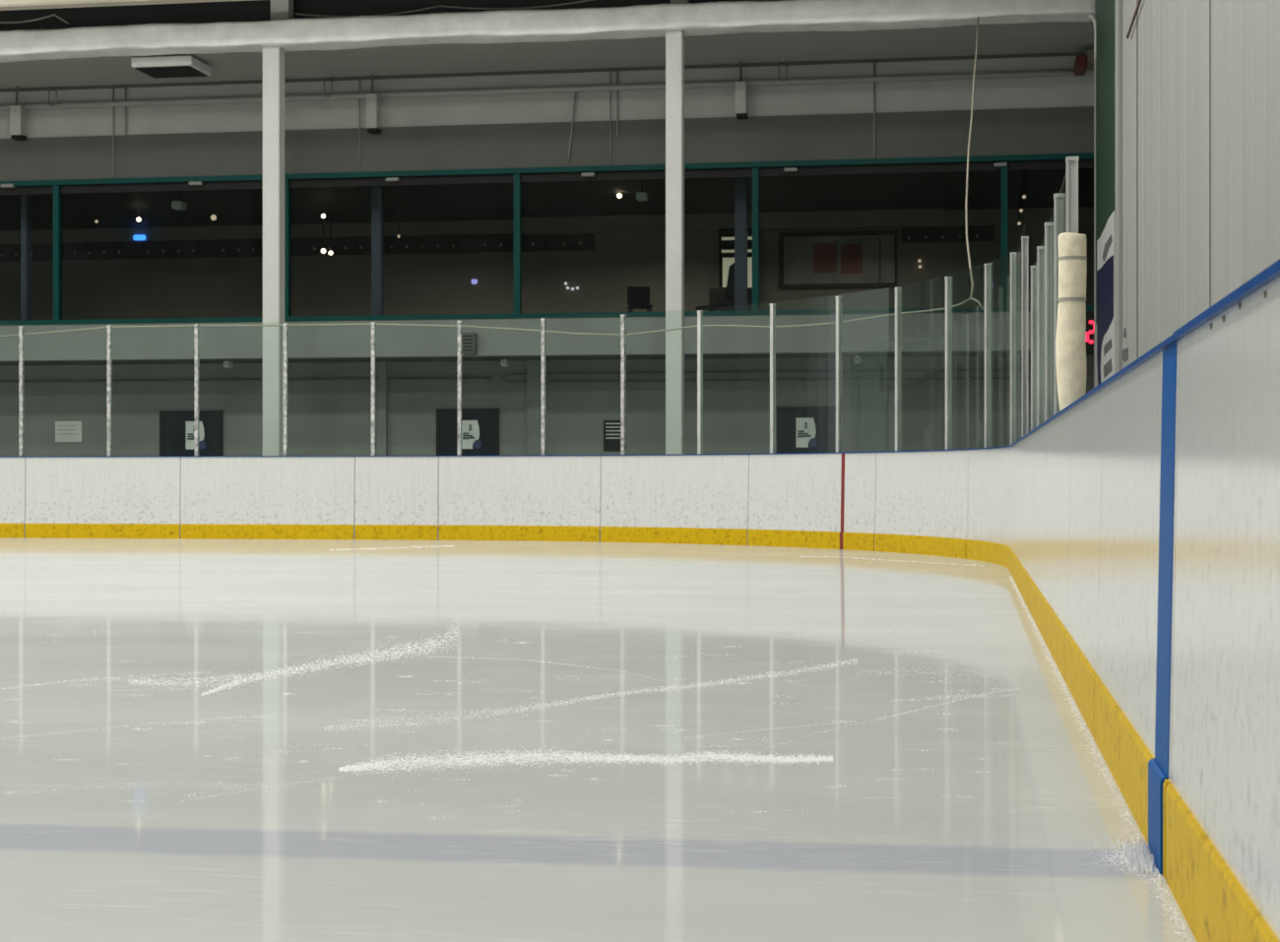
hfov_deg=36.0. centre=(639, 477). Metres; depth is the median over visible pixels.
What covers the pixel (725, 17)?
roof beam
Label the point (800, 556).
snow streak
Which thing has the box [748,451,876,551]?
board
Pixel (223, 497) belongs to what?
board
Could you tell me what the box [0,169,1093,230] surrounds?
ceiling
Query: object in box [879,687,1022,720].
snow streak
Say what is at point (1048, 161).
window
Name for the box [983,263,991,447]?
post
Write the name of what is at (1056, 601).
board
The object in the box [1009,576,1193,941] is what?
snow ridge
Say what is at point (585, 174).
plate
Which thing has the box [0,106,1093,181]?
wall panel
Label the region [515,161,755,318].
window
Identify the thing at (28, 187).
window
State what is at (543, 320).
post
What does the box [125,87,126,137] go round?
conduit
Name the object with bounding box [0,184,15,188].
plate
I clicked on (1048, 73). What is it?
pipe
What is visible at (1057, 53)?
trim
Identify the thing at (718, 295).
bar chair
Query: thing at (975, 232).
rail
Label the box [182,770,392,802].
snow streak
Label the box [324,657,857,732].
snow streak
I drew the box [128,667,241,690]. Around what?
snow streak
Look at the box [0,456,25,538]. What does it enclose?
board
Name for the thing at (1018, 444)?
board
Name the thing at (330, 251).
pendant lamp
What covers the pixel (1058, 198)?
post
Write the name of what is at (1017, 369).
pipe
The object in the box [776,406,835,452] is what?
door
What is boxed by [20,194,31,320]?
pillar
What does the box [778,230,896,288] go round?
notice board
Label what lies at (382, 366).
trim
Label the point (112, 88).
conduit
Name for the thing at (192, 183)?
plate
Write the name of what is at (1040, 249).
post
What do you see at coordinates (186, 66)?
light fixture
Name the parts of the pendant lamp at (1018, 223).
cord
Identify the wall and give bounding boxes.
[0,0,781,30]
[0,56,1093,138]
[0,206,1093,320]
[0,311,1030,361]
[0,355,1093,456]
[1095,0,1279,386]
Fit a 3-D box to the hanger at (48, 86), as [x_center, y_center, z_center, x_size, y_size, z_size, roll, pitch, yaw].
[-10.537,-6.839,35.322,0.174,0.382,0.031,0,0,9]
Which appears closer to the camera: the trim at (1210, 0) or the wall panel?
the trim at (1210, 0)
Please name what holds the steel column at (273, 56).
on the floor
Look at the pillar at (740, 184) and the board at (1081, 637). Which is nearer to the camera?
the board at (1081, 637)
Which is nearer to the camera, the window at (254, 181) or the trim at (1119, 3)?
the trim at (1119, 3)
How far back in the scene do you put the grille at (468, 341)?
34.02 m
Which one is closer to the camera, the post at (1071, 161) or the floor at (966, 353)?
the post at (1071, 161)
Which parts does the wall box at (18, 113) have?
drop rod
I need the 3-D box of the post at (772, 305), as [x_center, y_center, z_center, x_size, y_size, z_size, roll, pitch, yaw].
[1.750,-1.307,25.927,0.060,1.973,0.060,0,0,-42]
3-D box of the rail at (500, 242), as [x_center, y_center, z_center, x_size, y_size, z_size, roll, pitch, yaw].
[-7.850,-5.011,42.787,13.950,0.390,0.088,0,0,9]
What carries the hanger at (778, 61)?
hanging from the ceiling at (1044, 36)
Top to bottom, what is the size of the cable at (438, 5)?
0.143 m
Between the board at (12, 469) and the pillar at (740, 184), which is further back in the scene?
the pillar at (740, 184)
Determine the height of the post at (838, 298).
1.978 m
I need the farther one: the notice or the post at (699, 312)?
the notice
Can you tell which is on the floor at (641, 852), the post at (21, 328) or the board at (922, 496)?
the board at (922, 496)
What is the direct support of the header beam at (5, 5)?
attached to the wall at (1174, 35)
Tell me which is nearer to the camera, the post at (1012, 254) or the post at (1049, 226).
the post at (1049, 226)
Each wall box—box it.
[9,86,27,140]
[366,73,381,133]
[735,62,748,119]
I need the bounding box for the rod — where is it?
[1126,0,1141,38]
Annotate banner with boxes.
[1096,210,1115,385]
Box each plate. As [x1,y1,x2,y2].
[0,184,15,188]
[189,181,203,186]
[385,177,399,182]
[581,172,595,177]
[784,167,797,172]
[993,162,1006,167]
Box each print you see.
[1121,347,1128,362]
[1123,327,1126,337]
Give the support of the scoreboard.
attached to the wall at (920, 332)
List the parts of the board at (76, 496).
kick plate, cap rail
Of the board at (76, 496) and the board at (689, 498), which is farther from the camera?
the board at (76, 496)
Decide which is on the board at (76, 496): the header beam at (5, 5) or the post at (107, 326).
the post at (107, 326)
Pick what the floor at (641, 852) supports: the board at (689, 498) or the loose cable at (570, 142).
the board at (689, 498)
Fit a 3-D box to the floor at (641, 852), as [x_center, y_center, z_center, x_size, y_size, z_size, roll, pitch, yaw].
[-14.784,0.900,11.835,33.960,0.001,36.580,0,0,9]
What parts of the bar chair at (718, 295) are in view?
seat, backrest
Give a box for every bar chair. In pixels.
[627,286,652,312]
[695,287,726,311]
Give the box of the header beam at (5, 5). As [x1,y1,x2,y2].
[0,0,251,10]
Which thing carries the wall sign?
attached to the wall at (325, 417)
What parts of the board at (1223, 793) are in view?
kick plate, cap rail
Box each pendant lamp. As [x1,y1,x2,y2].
[136,207,140,221]
[210,209,216,220]
[320,199,325,218]
[320,218,325,254]
[328,213,332,255]
[397,212,399,237]
[1017,201,1021,225]
[1019,187,1023,212]
[1022,171,1025,198]
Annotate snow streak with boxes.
[1,671,208,689]
[2,716,228,738]
[20,782,275,794]
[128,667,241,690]
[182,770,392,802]
[200,620,458,696]
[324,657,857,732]
[329,544,449,550]
[338,745,833,776]
[430,655,654,679]
[683,720,854,739]
[699,716,881,774]
[799,556,983,566]
[859,663,1019,683]
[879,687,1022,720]
[895,693,1008,703]
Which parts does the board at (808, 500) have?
kick plate, cap rail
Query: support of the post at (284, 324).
on the board at (223, 497)
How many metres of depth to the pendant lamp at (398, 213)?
40.84 m
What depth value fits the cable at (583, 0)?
31.28 m
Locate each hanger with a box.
[48,85,57,107]
[323,76,332,98]
[777,61,787,82]
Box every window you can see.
[0,180,55,324]
[55,174,285,324]
[284,168,516,321]
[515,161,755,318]
[755,155,1004,315]
[1004,152,1093,312]
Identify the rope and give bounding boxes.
[0,298,969,337]
[965,16,978,297]
[969,297,984,310]
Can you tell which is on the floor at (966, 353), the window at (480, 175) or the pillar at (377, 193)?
the pillar at (377, 193)
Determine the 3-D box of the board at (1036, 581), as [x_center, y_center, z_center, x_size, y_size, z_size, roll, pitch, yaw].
[2.554,0.289,12.375,0.145,1.221,2.448,0,0,9]
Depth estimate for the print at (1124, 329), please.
24.24 m
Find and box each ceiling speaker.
[171,192,186,209]
[636,180,647,201]
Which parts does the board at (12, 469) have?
kick plate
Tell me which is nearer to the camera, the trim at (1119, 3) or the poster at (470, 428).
the trim at (1119, 3)
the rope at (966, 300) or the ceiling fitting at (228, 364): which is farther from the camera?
the ceiling fitting at (228, 364)
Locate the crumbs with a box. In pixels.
[3,629,1019,820]
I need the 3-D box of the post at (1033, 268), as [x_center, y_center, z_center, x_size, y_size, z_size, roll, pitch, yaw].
[2.947,-0.951,14.697,0.060,1.259,0.060,0,0,9]
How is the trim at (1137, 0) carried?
attached to the wall at (1174, 35)
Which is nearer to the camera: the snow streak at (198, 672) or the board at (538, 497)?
the snow streak at (198, 672)
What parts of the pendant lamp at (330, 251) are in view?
cord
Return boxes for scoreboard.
[1085,311,1093,353]
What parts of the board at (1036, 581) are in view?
kick plate, cap rail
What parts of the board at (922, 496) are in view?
kick plate, cap rail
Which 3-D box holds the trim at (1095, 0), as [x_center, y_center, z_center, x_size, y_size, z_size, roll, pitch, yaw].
[6.986,-3.720,29.671,0.262,9.360,0.220,0,0,9]
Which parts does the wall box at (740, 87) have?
drop rod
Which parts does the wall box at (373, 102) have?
drop rod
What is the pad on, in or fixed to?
attached to the post at (1071, 161)
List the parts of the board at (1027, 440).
kick plate, cap rail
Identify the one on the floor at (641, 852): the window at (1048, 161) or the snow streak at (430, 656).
the snow streak at (430, 656)
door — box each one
[159,410,222,455]
[436,408,499,455]
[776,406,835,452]
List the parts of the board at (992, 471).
kick plate, cap rail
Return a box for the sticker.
[1121,327,1128,362]
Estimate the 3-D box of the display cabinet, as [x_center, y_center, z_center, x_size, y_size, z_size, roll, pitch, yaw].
[2.045,-3.848,41.003,0.780,2.675,0.390,0,0,9]
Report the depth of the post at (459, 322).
28.39 m
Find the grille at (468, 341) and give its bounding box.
[462,335,473,351]
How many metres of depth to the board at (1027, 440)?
14.64 m
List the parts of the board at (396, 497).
kick plate, cap rail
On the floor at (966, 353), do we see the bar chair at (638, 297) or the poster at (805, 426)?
the bar chair at (638, 297)
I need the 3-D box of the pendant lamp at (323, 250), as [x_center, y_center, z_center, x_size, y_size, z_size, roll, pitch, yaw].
[-6.441,-5.037,40.068,0.099,0.945,0.102,0,0,9]
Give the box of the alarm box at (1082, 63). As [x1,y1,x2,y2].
[1074,50,1093,76]
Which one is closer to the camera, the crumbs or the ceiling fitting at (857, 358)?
the crumbs
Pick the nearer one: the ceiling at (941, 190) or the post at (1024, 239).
the post at (1024, 239)
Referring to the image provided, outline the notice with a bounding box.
[55,421,81,442]
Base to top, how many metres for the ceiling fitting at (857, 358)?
0.139 m
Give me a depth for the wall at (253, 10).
32.73 m
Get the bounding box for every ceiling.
[0,21,1093,88]
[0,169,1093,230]
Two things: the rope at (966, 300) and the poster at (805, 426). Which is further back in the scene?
the poster at (805, 426)
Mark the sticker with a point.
(1124, 352)
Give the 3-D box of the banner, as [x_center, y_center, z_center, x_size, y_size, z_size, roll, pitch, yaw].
[6.469,-2.279,27.352,0.024,2.488,3.328,0,0,9]
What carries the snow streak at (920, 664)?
on the floor at (641, 852)
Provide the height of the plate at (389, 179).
0.057 m
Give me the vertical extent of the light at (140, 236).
0.113 m
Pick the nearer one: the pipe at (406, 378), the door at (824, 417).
the door at (824, 417)
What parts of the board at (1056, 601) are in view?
kick plate, cap rail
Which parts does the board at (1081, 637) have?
kick plate, cap rail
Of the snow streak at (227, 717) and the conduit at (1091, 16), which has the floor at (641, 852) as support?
the snow streak at (227, 717)
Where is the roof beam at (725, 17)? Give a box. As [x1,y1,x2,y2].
[0,0,1094,63]
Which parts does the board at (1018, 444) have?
kick plate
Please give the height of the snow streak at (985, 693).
0.001 m
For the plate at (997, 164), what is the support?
attached to the window at (934, 164)
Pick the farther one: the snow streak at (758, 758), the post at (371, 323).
the post at (371, 323)
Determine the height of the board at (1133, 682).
1.221 m
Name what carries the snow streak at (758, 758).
on the floor at (641, 852)
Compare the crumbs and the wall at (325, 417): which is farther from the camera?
the wall at (325, 417)
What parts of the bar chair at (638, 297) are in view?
backrest, seat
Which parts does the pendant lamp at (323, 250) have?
cord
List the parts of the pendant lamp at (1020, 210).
cord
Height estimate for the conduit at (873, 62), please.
1.603 m
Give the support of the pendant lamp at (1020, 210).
hanging from the ceiling at (941, 190)
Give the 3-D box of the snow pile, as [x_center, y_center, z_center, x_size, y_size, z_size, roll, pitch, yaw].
[1.124,0.884,4.665,0.171,0.031,0.464,0,0,9]
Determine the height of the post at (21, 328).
1.948 m
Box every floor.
[0,351,1093,366]
[0,537,1196,941]
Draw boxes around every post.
[18,325,24,456]
[106,324,112,455]
[193,323,199,455]
[282,322,288,455]
[370,321,376,455]
[456,320,462,455]
[540,318,546,454]
[620,314,626,454]
[697,310,703,453]
[769,303,775,453]
[835,296,841,452]
[895,287,900,450]
[944,276,952,449]
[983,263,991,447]
[1010,252,1016,445]
[1021,236,1028,438]
[1030,265,1036,431]
[1036,246,1044,427]
[1044,222,1054,421]
[1053,192,1065,414]
[1065,156,1079,233]
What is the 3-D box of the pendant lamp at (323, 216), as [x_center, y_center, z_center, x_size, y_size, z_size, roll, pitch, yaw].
[-6.274,-5.327,39.027,0.086,0.366,0.088,0,0,9]
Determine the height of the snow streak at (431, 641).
0.002 m
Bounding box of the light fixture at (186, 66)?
[130,55,210,78]
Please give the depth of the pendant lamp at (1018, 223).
39.29 m
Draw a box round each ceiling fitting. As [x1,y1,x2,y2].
[223,361,232,368]
[501,358,509,366]
[854,355,860,363]
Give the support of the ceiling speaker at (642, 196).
hanging from the ceiling at (941, 190)
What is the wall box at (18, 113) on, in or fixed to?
attached to the wall at (1053, 91)
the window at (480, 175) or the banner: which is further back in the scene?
the window at (480, 175)
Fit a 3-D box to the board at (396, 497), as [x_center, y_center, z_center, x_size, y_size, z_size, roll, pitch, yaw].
[-3.522,0.289,28.567,1.252,1.221,0.145,0,0,9]
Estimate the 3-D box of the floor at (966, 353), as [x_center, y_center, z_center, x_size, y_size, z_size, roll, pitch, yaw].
[-1.374,-2.315,38.022,33.000,0.390,7.400,0,0,9]
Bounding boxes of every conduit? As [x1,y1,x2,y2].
[112,87,114,178]
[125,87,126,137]
[359,79,360,169]
[609,70,611,165]
[616,70,618,137]
[873,62,875,157]
[1088,13,1095,59]
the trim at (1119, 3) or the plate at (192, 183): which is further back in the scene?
the plate at (192, 183)
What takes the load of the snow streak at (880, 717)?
on the floor at (641, 852)
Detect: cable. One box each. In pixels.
[0,13,69,24]
[295,4,440,17]
[440,0,591,9]
[567,91,576,162]
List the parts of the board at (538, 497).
kick plate, cap rail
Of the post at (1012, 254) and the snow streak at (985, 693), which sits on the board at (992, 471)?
the post at (1012, 254)
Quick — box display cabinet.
[718,228,752,311]
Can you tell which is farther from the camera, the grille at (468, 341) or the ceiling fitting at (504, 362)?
the ceiling fitting at (504, 362)
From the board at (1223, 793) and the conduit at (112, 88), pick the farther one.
the conduit at (112, 88)
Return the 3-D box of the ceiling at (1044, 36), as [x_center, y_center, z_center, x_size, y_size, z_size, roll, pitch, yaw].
[-2.212,-7.090,32.900,33.000,0.120,2.980,0,0,9]
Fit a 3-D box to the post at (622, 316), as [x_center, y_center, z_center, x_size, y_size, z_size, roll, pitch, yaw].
[-0.234,-1.302,27.529,0.060,1.962,0.060,0,0,30]
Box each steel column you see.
[262,0,293,455]
[665,0,690,454]
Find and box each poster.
[186,421,205,449]
[461,420,481,448]
[796,417,817,447]
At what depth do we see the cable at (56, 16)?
32.59 m
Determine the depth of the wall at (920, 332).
34.10 m
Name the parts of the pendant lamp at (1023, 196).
cord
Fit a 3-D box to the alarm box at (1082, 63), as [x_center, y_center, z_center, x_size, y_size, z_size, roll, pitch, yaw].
[7.313,-6.784,32.191,0.396,0.290,0.700,0,0,9]
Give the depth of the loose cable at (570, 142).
33.87 m
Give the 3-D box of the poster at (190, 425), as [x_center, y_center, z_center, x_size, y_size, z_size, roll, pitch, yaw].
[-8.248,-0.789,36.573,0.396,0.522,0.019,0,0,9]
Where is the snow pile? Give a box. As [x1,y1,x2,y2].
[1079,834,1156,878]
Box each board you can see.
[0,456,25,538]
[25,455,181,538]
[180,455,355,539]
[354,455,439,540]
[438,454,601,542]
[600,453,749,545]
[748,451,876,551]
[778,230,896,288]
[874,448,968,559]
[966,443,1015,575]
[1012,439,1022,586]
[1018,431,1032,606]
[1027,421,1047,636]
[1042,406,1071,679]
[1064,384,1103,738]
[1094,334,1179,879]
[1165,258,1279,941]
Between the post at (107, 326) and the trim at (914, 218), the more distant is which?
the trim at (914, 218)
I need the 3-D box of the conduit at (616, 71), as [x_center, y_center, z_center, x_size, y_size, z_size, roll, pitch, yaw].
[-0.387,-6.405,33.761,0.028,1.150,0.024,0,0,9]
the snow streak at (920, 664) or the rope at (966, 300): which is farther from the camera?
the rope at (966, 300)
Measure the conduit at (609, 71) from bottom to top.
1.610 m
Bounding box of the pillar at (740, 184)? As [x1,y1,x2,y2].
[734,177,747,311]
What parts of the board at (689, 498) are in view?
kick plate, cap rail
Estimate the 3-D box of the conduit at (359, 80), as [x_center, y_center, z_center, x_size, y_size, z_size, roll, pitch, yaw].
[-4.915,-6.193,34.503,0.020,1.574,0.017,0,0,9]
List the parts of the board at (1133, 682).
kick plate, cap rail, blue kick plate, kick plate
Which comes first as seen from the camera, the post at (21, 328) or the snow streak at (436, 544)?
the snow streak at (436, 544)
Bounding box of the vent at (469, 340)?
[461,332,476,354]
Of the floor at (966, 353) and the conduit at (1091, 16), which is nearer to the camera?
the conduit at (1091, 16)
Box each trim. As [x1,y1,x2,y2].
[0,51,1087,92]
[377,361,387,455]
[521,208,945,235]
[526,360,540,455]
[1093,0,1095,387]
[1115,0,1122,373]
[1137,0,1138,358]
[1210,0,1211,307]
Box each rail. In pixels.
[0,233,594,261]
[901,225,994,243]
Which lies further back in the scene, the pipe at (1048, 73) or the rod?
the pipe at (1048, 73)
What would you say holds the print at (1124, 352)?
attached to the sticker
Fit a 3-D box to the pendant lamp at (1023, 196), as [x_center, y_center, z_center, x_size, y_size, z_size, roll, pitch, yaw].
[6.893,-5.260,35.351,0.066,0.500,0.068,0,0,9]
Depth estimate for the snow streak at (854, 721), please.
7.05 m
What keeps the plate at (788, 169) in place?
attached to the window at (934, 164)
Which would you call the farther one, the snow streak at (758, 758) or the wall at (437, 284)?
the wall at (437, 284)
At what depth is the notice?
37.01 m
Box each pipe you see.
[0,69,1093,110]
[0,377,491,383]
[500,368,1030,383]
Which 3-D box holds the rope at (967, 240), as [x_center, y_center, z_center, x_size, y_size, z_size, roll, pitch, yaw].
[4.425,-4.521,26.261,0.128,4.938,7.358,0,0,10]
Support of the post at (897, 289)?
on the board at (922, 496)
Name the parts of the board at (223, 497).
kick plate, cap rail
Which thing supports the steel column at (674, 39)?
on the floor
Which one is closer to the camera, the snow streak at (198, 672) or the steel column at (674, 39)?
the snow streak at (198, 672)
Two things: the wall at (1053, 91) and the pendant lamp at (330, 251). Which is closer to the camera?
the wall at (1053, 91)
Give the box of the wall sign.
[603,420,620,450]
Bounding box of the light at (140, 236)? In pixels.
[132,234,145,240]
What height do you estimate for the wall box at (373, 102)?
1.003 m
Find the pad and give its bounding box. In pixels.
[1055,232,1087,411]
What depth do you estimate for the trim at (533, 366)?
35.46 m
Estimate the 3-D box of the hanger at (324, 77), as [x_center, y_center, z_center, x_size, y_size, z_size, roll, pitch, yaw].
[-5.462,-6.838,34.491,0.168,0.383,0.031,0,0,9]
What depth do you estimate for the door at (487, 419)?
35.73 m
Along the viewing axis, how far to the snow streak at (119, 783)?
5.78 m
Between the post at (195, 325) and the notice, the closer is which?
the post at (195, 325)
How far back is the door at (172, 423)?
36.62 m
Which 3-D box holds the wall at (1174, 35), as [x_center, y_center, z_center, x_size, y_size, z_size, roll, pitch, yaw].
[3.715,-3.720,10.199,0.084,9.360,39.230,0,0,9]
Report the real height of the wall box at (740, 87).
0.938 m
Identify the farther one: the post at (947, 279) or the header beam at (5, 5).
the header beam at (5, 5)
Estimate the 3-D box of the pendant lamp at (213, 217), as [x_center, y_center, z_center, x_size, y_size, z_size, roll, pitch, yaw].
[-8.757,-5.399,40.447,0.116,0.222,0.119,0,0,9]
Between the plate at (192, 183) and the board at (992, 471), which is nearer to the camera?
the board at (992, 471)
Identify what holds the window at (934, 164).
in the wall at (920, 332)
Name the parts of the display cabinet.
lit panel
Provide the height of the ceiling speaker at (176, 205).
0.489 m
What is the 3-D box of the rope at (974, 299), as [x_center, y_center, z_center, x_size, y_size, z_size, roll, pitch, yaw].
[3.844,-1.988,22.456,0.025,0.178,0.387,0,0,-13]
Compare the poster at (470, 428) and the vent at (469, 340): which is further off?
the poster at (470, 428)
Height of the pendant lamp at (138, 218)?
0.285 m
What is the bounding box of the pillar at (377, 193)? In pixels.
[371,186,383,316]

